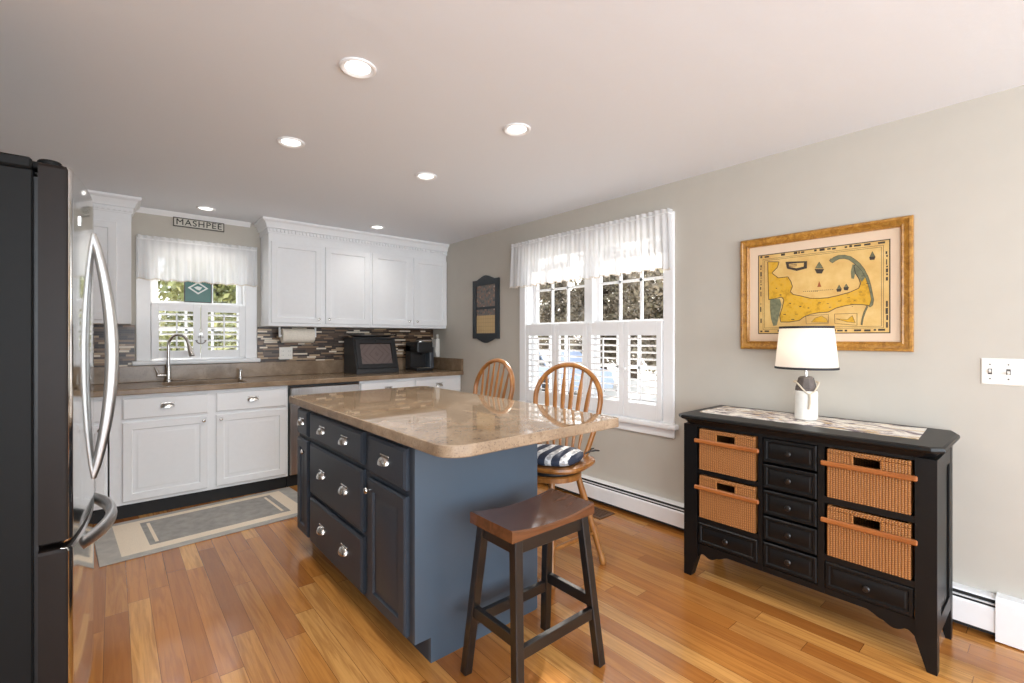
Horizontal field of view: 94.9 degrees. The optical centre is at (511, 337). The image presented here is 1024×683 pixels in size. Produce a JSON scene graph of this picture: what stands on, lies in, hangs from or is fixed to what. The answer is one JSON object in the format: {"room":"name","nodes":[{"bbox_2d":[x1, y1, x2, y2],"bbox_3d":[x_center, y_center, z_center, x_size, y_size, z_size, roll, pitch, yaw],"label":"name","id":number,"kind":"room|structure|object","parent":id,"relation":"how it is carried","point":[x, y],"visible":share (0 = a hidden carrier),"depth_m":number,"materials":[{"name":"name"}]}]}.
{"room":"kitchen","nodes":[
{"label":"kitchen","id":0,"kind":"room"},
{"bbox_2d":[94,212,392,497],"bbox_3d":[-2.405,0.112,4.376,3.750,2.318,0.140,0,0,-40],"label":"wall","id":1,"kind":"structure","parent":0,"point":[142,223],"depth_m":3.95,"materials":[{"name":"paint"}]},
{"bbox_2d":[94,209,130,324],"bbox_3d":[-3.301,-0.575,3.299,0.970,0.943,0.340,0,0,-40],"label":"upper cabinet","id":2,"kind":"object","parent":1,"relation":"attached to","point":[112,229],"visible":0.1,"depth_m":3.46,"materials":[{"name":"white paint"}]},
{"bbox_2d":[87,189,141,221],"bbox_3d":[-3.275,-0.985,3.310,1.033,0.122,0.357,0,0,-40],"label":"trim","id":3,"kind":"structure","parent":2,"relation":"on","point":[105,201],"depth_m":3.43,"materials":[{"name":"white paint"}]},
{"bbox_2d":[136,207,250,227],"bbox_3d":[-2.738,-1.027,3.980,0.930,0.040,0.034,0,0,-40],"label":"trim","id":4,"kind":"structure","parent":1,"relation":"attached to","point":[142,209],"depth_m":3.99,"materials":[{"name":"white paint"}]},
{"bbox_2d":[132,236,260,365],"bbox_3d":[-2.711,-0.299,4.078,0.918,1.040,0.180,0,0,-40],"label":"window","id":5,"kind":"structure","parent":1,"relation":"in","point":[146,291],"depth_m":3.98,"materials":[{"name":"white paint"}]},
{"bbox_2d":[151,302,199,358],"bbox_3d":[-2.801,-0.058,3.921,0.335,0.459,0.060,0,0,-40],"label":"window shutter","id":6,"kind":"object","parent":5,"relation":"attached to","point":[155,307],"visible":0.99,"depth_m":3.90,"materials":[{"name":"white paint"}]},
{"bbox_2d":[136,234,257,286],"bbox_3d":[-2.661,-0.641,4.020,0.868,0.365,0.064,0,0,-40],"label":"valance curtain","id":7,"kind":"object","parent":5,"relation":"attached to","point":[165,259],"visible":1,"depth_m":3.98,"materials":[{"name":"white fabric"}]},
{"bbox_2d":[184,281,211,302],"bbox_3d":[-2.714,-0.467,4.061,0.202,0.326,0.010,0,0,-40],"label":"stained glass panel","id":8,"kind":"object","parent":5,"relation":"attached to","point":[194,292],"visible":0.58,"depth_m":4.06,"materials":[{"name":"teal glass"}]},
{"bbox_2d":[201,304,244,357],"bbox_3d":[-2.542,-0.058,4.141,0.335,0.459,0.060,0,0,-40],"label":"window shutter","id":9,"kind":"object","parent":5,"relation":"attached to","point":[205,353],"visible":1,"depth_m":4.12,"materials":[{"name":"white paint"}]},
{"bbox_2d":[195,329,206,343],"bbox_3d":[-2.661,-0.018,4.020,0.085,0.144,0.014,0,0,-40],"label":"ornament","id":10,"kind":"object","parent":9,"relation":"hanging from","point":[199,329],"visible":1,"depth_m":4.02,"materials":[{"name":"silver metal"}]},
{"bbox_2d":[173,217,223,231],"bbox_3d":[-2.686,-0.972,4.036,0.368,0.076,0.013,0,0,-40],"label":"wall sign","id":11,"kind":"object","parent":1,"relation":"attached to","point":[177,221],"visible":1,"depth_m":4.03,"materials":[{"name":"white wood"}]},
{"bbox_2d":[94,358,405,383],"bbox_3d":[-2.359,0.291,4.307,3.720,0.131,0.022,0,0,-40],"label":"backsplash","id":12,"kind":"structure","parent":1,"relation":"attached to","point":[127,374],"depth_m":4.14,"materials":[{"name":"brown stone"}]},
{"bbox_2d":[94,325,432,366],"bbox_3d":[-2.356,0.068,4.321,3.744,0.337,0.008,0,0,-40],"label":"backsplash","id":13,"kind":"structure","parent":1,"relation":"attached to","point":[328,344],"depth_m":4.57,"materials":[{"name":"tile"}]},
{"bbox_2d":[279,347,292,358],"bbox_3d":[-2.155,0.147,4.480,0.118,0.116,0.009,0,0,-40],"label":"outlet plate","id":14,"kind":"object","parent":13,"relation":"attached to","point":[284,352],"visible":1,"depth_m":4.48,"materials":[{"name":"white plastic"}]},
{"bbox_2d":[261,233,369,327],"bbox_3d":[-1.861,-0.575,4.522,0.936,0.943,0.340,0,0,-40],"label":"upper cabinet","id":15,"kind":"object","parent":1,"relation":"attached to","point":[306,282],"visible":0.99,"depth_m":4.36,"materials":[{"name":"white paint"}]},
{"bbox_2d":[278,327,315,342],"bbox_3d":[-2.015,-0.028,4.419,0.330,0.150,0.132,0,0,-40],"label":"paper towel holder","id":16,"kind":"object","parent":15,"relation":"attached to","point":[286,335],"visible":0.99,"depth_m":4.37,"materials":[{"name":"white paper"}]},
{"bbox_2d":[253,216,448,255],"bbox_3d":[-1.536,-0.985,4.788,1.891,0.122,0.357,0,0,-40],"label":"trim","id":17,"kind":"structure","parent":15,"relation":"attached to","point":[264,225],"depth_m":4.53,"materials":[{"name":"white paint"}]},
{"bbox_2d":[370,246,446,328],"bbox_3d":[-1.163,-0.575,5.116,0.896,0.943,0.340,0,0,-40],"label":"upper cabinet","id":18,"kind":"object","parent":1,"relation":"attached to","point":[408,289],"visible":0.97,"depth_m":4.99,"materials":[{"name":"white paint"}]},
{"bbox_2d":[0,0,1023,243],"bbox_3d":[0.263,-1.107,1.237,4.030,0.120,8.380,0,0,-40],"label":"ceiling","id":19,"kind":"structure","parent":0,"point":[181,106],"depth_m":2.00,"materials":[{"name":"white paint"}]},
{"bbox_2d":[196,206,215,210],"bbox_3d":[-2.473,-1.042,3.794,0.138,0.008,0.138,0,0,-40],"label":"recessed light","id":20,"kind":"object","parent":19,"relation":"in","point":[204,208],"visible":1,"depth_m":3.79,"materials":[{"name":"white paint"}]},
{"bbox_2d":[277,137,304,147],"bbox_3d":[-1.182,-1.042,2.512,0.138,0.008,0.138,0,0,-40],"label":"recessed light","id":21,"kind":"object","parent":19,"relation":"in","point":[290,142],"visible":1,"depth_m":2.51,"materials":[{"name":"white paint"}]},
{"bbox_2d":[339,57,375,78],"bbox_3d":[-0.597,-1.042,1.819,0.138,0.008,0.138,0,0,-40],"label":"recessed light","id":22,"kind":"object","parent":19,"relation":"in","point":[356,67],"visible":1,"depth_m":1.81,"materials":[{"name":"white paint"}]},
{"bbox_2d":[370,225,384,228],"bbox_3d":[-1.271,-1.042,4.435,0.138,0.008,0.138,0,0,-40],"label":"recessed light","id":23,"kind":"object","parent":19,"relation":"in","point":[371,226],"visible":1,"depth_m":4.43,"materials":[{"name":"white paint"}]},
{"bbox_2d":[415,172,436,180],"bbox_3d":[-0.556,-1.042,3.040,0.138,0.008,0.138,0,0,-40],"label":"recessed light","id":24,"kind":"object","parent":19,"relation":"in","point":[426,176],"visible":1,"depth_m":3.04,"materials":[{"name":"white paint"}]},
{"bbox_2d":[503,123,530,135],"bbox_3d":[0.025,-1.042,2.355,0.138,0.008,0.138,0,0,-40],"label":"recessed light","id":25,"kind":"object","parent":19,"relation":"in","point":[513,129],"visible":1,"depth_m":2.35,"materials":[{"name":"white paint"}]},
{"bbox_2d":[88,483,1023,682],"bbox_3d":[0.263,1.321,1.237,4.030,0.100,8.380,0,0,-40],"label":"floor","id":26,"kind":"structure","parent":0,"point":[261,604],"depth_m":2.05,"materials":[{"name":"brown wood"}]},
{"bbox_2d":[0,152,118,682],"bbox_3d":[-1.875,0.366,1.569,0.862,1.810,0.915,0,0,-40],"label":"refrigerator","id":27,"kind":"object","parent":26,"relation":"on","point":[50,464],"visible":1,"depth_m":1.40,"materials":[{"name":"grey paint"}]},
{"bbox_2d":[94,397,107,523],"bbox_3d":[-3.248,0.835,3.150,0.817,0.872,0.617,0,0,-40],"label":"base cabinet","id":28,"kind":"object","parent":26,"relation":"on","point":[101,482],"visible":0.06,"depth_m":3.18,"materials":[{"name":"white paint"}]},
{"bbox_2d":[94,357,462,396],"bbox_3d":[-2.153,0.311,4.081,3.743,0.171,0.633,0,0,-40],"label":"countertop","id":29,"kind":"structure","parent":28,"relation":"on","point":[132,380],"depth_m":4.07,"materials":[{"name":"brown stone"}]},
{"bbox_2d":[154,333,194,381],"bbox_3d":[-2.731,0.161,3.825,0.282,0.392,0.090,0,0,-12],"label":"kitchen faucet","id":30,"kind":"object","parent":29,"relation":"on","point":[167,375],"visible":1,"depth_m":3.82,"materials":[{"name":"silver metal"}]},
{"bbox_2d":[343,337,398,373],"bbox_3d":[-1.444,0.176,4.832,0.469,0.362,0.351,0,0,-40],"label":"bread box","id":31,"kind":"object","parent":29,"relation":"on","point":[362,355],"visible":1,"depth_m":4.72,"materials":[{"name":"black plastic"}]},
{"bbox_2d":[348,334,394,336],"bbox_3d":[-1.453,-0.024,4.884,0.508,0.037,0.224,0,0,-40],"label":"serving tray","id":32,"kind":"object","parent":31,"relation":"on","point":[348,334],"visible":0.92,"depth_m":4.77,"materials":[{"name":"grey metal"}]},
{"bbox_2d":[406,340,433,370],"bbox_3d":[-0.996,0.190,5.168,0.247,0.333,0.280,0,0,-40],"label":"coffee maker","id":33,"kind":"object","parent":29,"relation":"on","point":[419,353],"visible":1,"depth_m":5.12,"materials":[{"name":"black plastic"}]},
{"bbox_2d":[94,487,296,566],"bbox_3d":[-2.086,1.266,3.290,1.250,0.009,0.720,0,0,-44],"label":"runner rug","id":34,"kind":"object","parent":26,"relation":"on","point":[132,539],"visible":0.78,"depth_m":3.16,"materials":[{"name":"grey fabric"}]},
{"bbox_2d":[110,385,287,519],"bbox_3d":[-2.495,0.835,3.791,1.141,0.872,0.617,0,0,-40],"label":"base cabinet","id":35,"kind":"object","parent":26,"relation":"on","point":[174,450],"visible":0.96,"depth_m":3.54,"materials":[{"name":"white paint"}]},
{"bbox_2d":[286,381,358,486],"bbox_3d":[-1.825,0.837,4.362,0.605,0.868,0.594,0,0,-40],"label":"dishwasher","id":36,"kind":"object","parent":26,"relation":"on","point":[305,389],"visible":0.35,"depth_m":3.99,"materials":[{"name":"black plastic"}]},
{"bbox_2d":[358,378,413,390],"bbox_3d":[-1.373,0.835,4.745,0.567,0.872,0.617,0,0,-40],"label":"base cabinet","id":37,"kind":"object","parent":26,"relation":"on","point":[403,382],"visible":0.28,"depth_m":4.52,"materials":[{"name":"white paint"}]},
{"bbox_2d":[297,407,536,662],"bbox_3d":[-0.611,0.836,2.536,0.697,0.870,1.450,0,0,-40],"label":"kitchen island","id":38,"kind":"object","parent":26,"relation":"on","point":[393,517],"visible":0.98,"depth_m":1.98,"materials":[{"name":"blue wood"}]},
{"bbox_2d":[289,386,618,457],"bbox_3d":[-0.427,0.378,2.512,0.956,0.042,1.805,0,0,-40],"label":"island countertop","id":39,"kind":"structure","parent":38,"relation":"on","point":[438,422],"depth_m":2.08,"materials":[{"name":"brown stone"}]},
{"bbox_2d":[414,375,460,390],"bbox_3d":[-0.942,0.835,5.111,0.562,0.872,0.617,0,0,-40],"label":"base cabinet","id":40,"kind":"object","parent":26,"relation":"on","point":[452,382],"visible":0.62,"depth_m":4.92,"materials":[{"name":"white paint"}]},
{"bbox_2d":[473,358,514,399],"bbox_3d":[-0.282,0.713,3.300,0.502,1.124,0.454,0,0,-40],"label":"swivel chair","id":41,"kind":"object","parent":26,"relation":"on","point":[507,366],"visible":0.3,"depth_m":3.41,"materials":[{"name":"brown wood"}]},
{"bbox_2d":[460,488,604,682],"bbox_3d":[0.083,0.960,1.804,0.454,0.622,0.334,0,0,-40],"label":"stool","id":42,"kind":"object","parent":26,"relation":"on","point":[551,515],"visible":1,"depth_m":1.76,"materials":[{"name":"brown wood"}]},
{"bbox_2d":[533,362,605,589],"bbox_3d":[0.234,0.713,2.709,0.534,1.124,0.513,0,0,-43],"label":"swivel chair","id":43,"kind":"object","parent":26,"relation":"on","point":[550,475],"visible":0.54,"depth_m":2.71,"materials":[{"name":"brown wood"}]},
{"bbox_2d":[537,444,599,465],"bbox_3d":[0.226,0.653,2.667,0.437,0.058,0.377,0,0,30],"label":"seat cushion","id":44,"kind":"object","parent":43,"relation":"on","point":[547,454],"visible":0.77,"depth_m":2.54,"materials":[{"name":"blue fabric"}]},
{"bbox_2d":[593,506,614,519],"bbox_3d":[0.581,1.268,3.450,0.170,0.006,0.300,0,0,-40],"label":"floor vent","id":45,"kind":"object","parent":26,"relation":"in","point":[599,513],"visible":0.45,"depth_m":3.38,"materials":[{"name":"brown metal"}]},
{"bbox_2d":[679,405,959,675],"bbox_3d":[1.431,0.841,2.306,0.506,0.860,1.085,0,0,-40],"label":"sideboard","id":46,"kind":"object","parent":26,"relation":"on","point":[789,543],"visible":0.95,"depth_m":2.06,"materials":[{"name":"black paint"}]},
{"bbox_2d":[694,474,758,532],"bbox_3d":[1.202,0.833,2.475,0.356,0.220,0.326,0,0,-40],"label":"wicker basket","id":47,"kind":"object","parent":46,"relation":"in","point":[724,501],"visible":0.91,"depth_m":2.36,"materials":[{"name":"brown wicker"}]},
{"bbox_2d":[694,428,758,480],"bbox_3d":[1.202,0.585,2.475,0.356,0.212,0.326,0,0,-40],"label":"wicker basket","id":48,"kind":"object","parent":46,"relation":"in","point":[722,452],"visible":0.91,"depth_m":2.36,"materials":[{"name":"brown wicker"}]},
{"bbox_2d":[699,406,926,438],"bbox_3d":[1.458,0.409,2.355,0.320,0.002,0.935,0,0,-40],"label":"table runner","id":49,"kind":"object","parent":46,"relation":"on","point":[841,424],"visible":0.94,"depth_m":2.27,"materials":[{"name":"beige fabric"}]},
{"bbox_2d":[774,326,839,420],"bbox_3d":[1.470,0.174,2.349,0.277,0.462,0.277,0,0,-40],"label":"table lamp","id":50,"kind":"object","parent":49,"relation":"on","point":[811,348],"visible":1,"depth_m":2.27,"materials":[{"name":"white fabric"}]},
{"bbox_2d":[820,504,917,579],"bbox_3d":[1.578,0.833,2.032,0.356,0.215,0.324,0,0,-40],"label":"wicker basket","id":51,"kind":"object","parent":46,"relation":"in","point":[877,542],"visible":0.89,"depth_m":1.92,"materials":[{"name":"brown wicker"}]},
{"bbox_2d":[820,447,917,514],"bbox_3d":[1.578,0.584,2.032,0.356,0.209,0.324,0,0,-40],"label":"wicker basket","id":52,"kind":"object","parent":46,"relation":"in","point":[873,480],"visible":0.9,"depth_m":1.92,"materials":[{"name":"brown wicker"}]},
{"bbox_2d":[433,85,1023,599],"bbox_3d":[1.745,0.112,2.497,0.140,2.318,8.100,0,0,-40],"label":"wall","id":53,"kind":"structure","parent":0,"point":[958,169],"depth_m":2.30,"materials":[{"name":"paint"}]},
{"bbox_2d":[432,334,439,356],"bbox_3d":[-0.883,0.091,5.438,0.053,0.260,0.095,0,0,-40],"label":"wall dispenser","id":54,"kind":"object","parent":53,"relation":"attached to","point":[436,342],"visible":0.79,"depth_m":5.41,"materials":[{"name":"white plastic"}]},
{"bbox_2d":[473,275,499,342],"bbox_3d":[-0.264,-0.289,4.736,0.018,0.680,0.430,0,0,-40],"label":"frame","id":55,"kind":"object","parent":53,"relation":"attached to","point":[486,290],"visible":1,"depth_m":4.72,"materials":[{"name":"wood"}]},
{"bbox_2d":[477,284,494,306],"bbox_3d":[-0.260,-0.424,4.739,0.005,0.226,0.330,0,0,-40],"label":"picture","id":56,"kind":"object","parent":55,"relation":"on","point":[485,292],"depth_m":4.73},
{"bbox_2d":[519,211,678,438],"bbox_3d":[0.621,-0.086,3.776,0.175,1.525,1.615,0,0,-40],"label":"window","id":57,"kind":"structure","parent":53,"relation":"in","point":[593,287],"depth_m":3.60,"materials":[{"name":"white paint"}]},
{"bbox_2d":[526,324,554,404],"bbox_3d":[0.249,0.225,4.115,0.059,0.685,0.369,0,0,-40],"label":"window shutter","id":58,"kind":"object","parent":57,"relation":"attached to","point":[538,329],"visible":0.84,"depth_m":4.11,"materials":[{"name":"white paint"}]},
{"bbox_2d":[555,323,587,408],"bbox_3d":[0.484,0.225,3.840,0.059,0.685,0.349,0,0,-40],"label":"window shutter","id":59,"kind":"object","parent":57,"relation":"attached to","point":[569,329],"visible":0.73,"depth_m":3.82,"materials":[{"name":"white paint"}]},
{"bbox_2d":[509,208,673,288],"bbox_3d":[0.529,-0.656,3.750,0.081,0.415,1.652,0,0,-40],"label":"valance curtain","id":60,"kind":"object","parent":57,"relation":"attached to","point":[640,243],"visible":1,"depth_m":3.58,"materials":[{"name":"white fabric"}]},
{"bbox_2d":[588,322,623,414],"bbox_3d":[0.709,0.225,3.574,0.059,0.685,0.342,0,0,-40],"label":"window shutter","id":61,"kind":"object","parent":57,"relation":"attached to","point":[601,328],"visible":0.94,"depth_m":3.55,"materials":[{"name":"white paint"}]},
{"bbox_2d":[623,321,662,420],"bbox_3d":[0.921,0.225,3.321,0.063,0.685,0.312,0,0,-40],"label":"window shutter","id":62,"kind":"object","parent":57,"relation":"attached to","point":[640,410],"visible":1,"depth_m":3.30,"materials":[{"name":"white paint"}]},
{"bbox_2d":[547,474,1023,650],"bbox_3d":[0.836,1.175,3.404,0.069,0.180,4.220,0,0,-40],"label":"baseboard heater","id":63,"kind":"object","parent":53,"relation":"attached to","point":[1000,615],"visible":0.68,"depth_m":2.05,"materials":[{"name":"white paint"}]},
{"bbox_2d":[740,215,913,351],"bbox_3d":[1.625,-0.255,2.506,0.029,0.642,0.794,0,0,-40],"label":"framed map","id":64,"kind":"object","parent":53,"relation":"attached to","point":[857,279],"visible":0.96,"depth_m":2.44,"materials":[{"name":"paper"}]},
{"bbox_2d":[758,239,889,333],"bbox_3d":[1.634,-0.251,2.508,0.002,0.458,0.612,0,0,-40],"label":"print","id":65,"kind":"object","parent":64,"relation":"attached to","point":[844,285],"depth_m":2.47,"materials":[{"name":"paper"}]},
{"bbox_2d":[981,358,1023,385],"bbox_3d":[2.085,0.144,1.973,0.018,0.113,0.165,0,0,-40],"label":"switch plate","id":66,"kind":"object","parent":53,"relation":"attached to","point":[994,371],"visible":1,"depth_m":1.99,"materials":[{"name":"white plastic"}]},
{"label":"outside","id":67,"kind":"structure","parent":0,"visible":0},
{"bbox_2d":[539,360,655,404],"bbox_3d":[-1.713,1.921,26.529,54.000,0.200,57.000,0,0,-40],"label":"ground","id":68,"kind":"structure","parent":67,"point":[643,376],"depth_m":16.55,"materials":[{"name":"white snow"}]},
{"bbox_2d":[158,280,236,352],"bbox_3d":[-7.084,-0.691,10.994,3.199,5.038,3.304,0,0,-21],"label":"tree","id":69,"kind":"object","parent":68,"relation":"on","point":[222,293],"visible":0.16,"depth_m":10.30,"materials":[{"name":"green plant"}]},
{"bbox_2d":[538,281,581,349],"bbox_3d":[2.478,-1.186,24.241,3.595,6.027,3.281,0,0,15],"label":"tree","id":70,"kind":"object","parent":68,"relation":"on","point":[545,310],"visible":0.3,"depth_m":23.55,"materials":[{"name":"green plant"}]},
{"bbox_2d":[539,350,613,391],"bbox_3d":[1.306,1.111,15.574,1.930,1.420,4.399,0,0,-26],"label":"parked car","id":71,"kind":"object","parent":68,"relation":"on","point":[572,353],"visible":0.06,"depth_m":14.10,"materials":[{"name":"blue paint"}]},
{"bbox_2d":[560,272,647,369],"bbox_3d":[3.212,-1.043,17.616,3.424,5.740,3.125,0,0,7],"label":"tree","id":72,"kind":"object","parent":68,"relation":"on","point":[610,308],"visible":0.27,"depth_m":17.08,"materials":[{"name":"green plant"}]},
{"bbox_2d":[606,273,662,378],"bbox_3d":[5.329,-1.186,20.668,3.281,6.027,3.595,0,0,40],"label":"tree","id":73,"kind":"object","parent":68,"relation":"on","point":[632,375],"visible":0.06,"depth_m":20.09,"materials":[{"name":"green plant"}]},
{"bbox_2d":[625,269,662,375],"bbox_3d":[5.257,-1.043,14.933,3.125,5.740,3.424,0,0,32],"label":"tree","id":74,"kind":"object","parent":68,"relation":"on","point":[649,304],"visible":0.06,"depth_m":14.71,"materials":[{"name":"green plant"}]},
{"bbox_2d":[628,269,662,298],"bbox_3d":[4.123,-3.117,10.617,4.021,9.883,4.433,0,0,-40],"label":"tree","id":75,"kind":"object","parent":68,"relation":"on","point":[660,270],"visible":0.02,"depth_m":10.92,"materials":[{"name":"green plant"}]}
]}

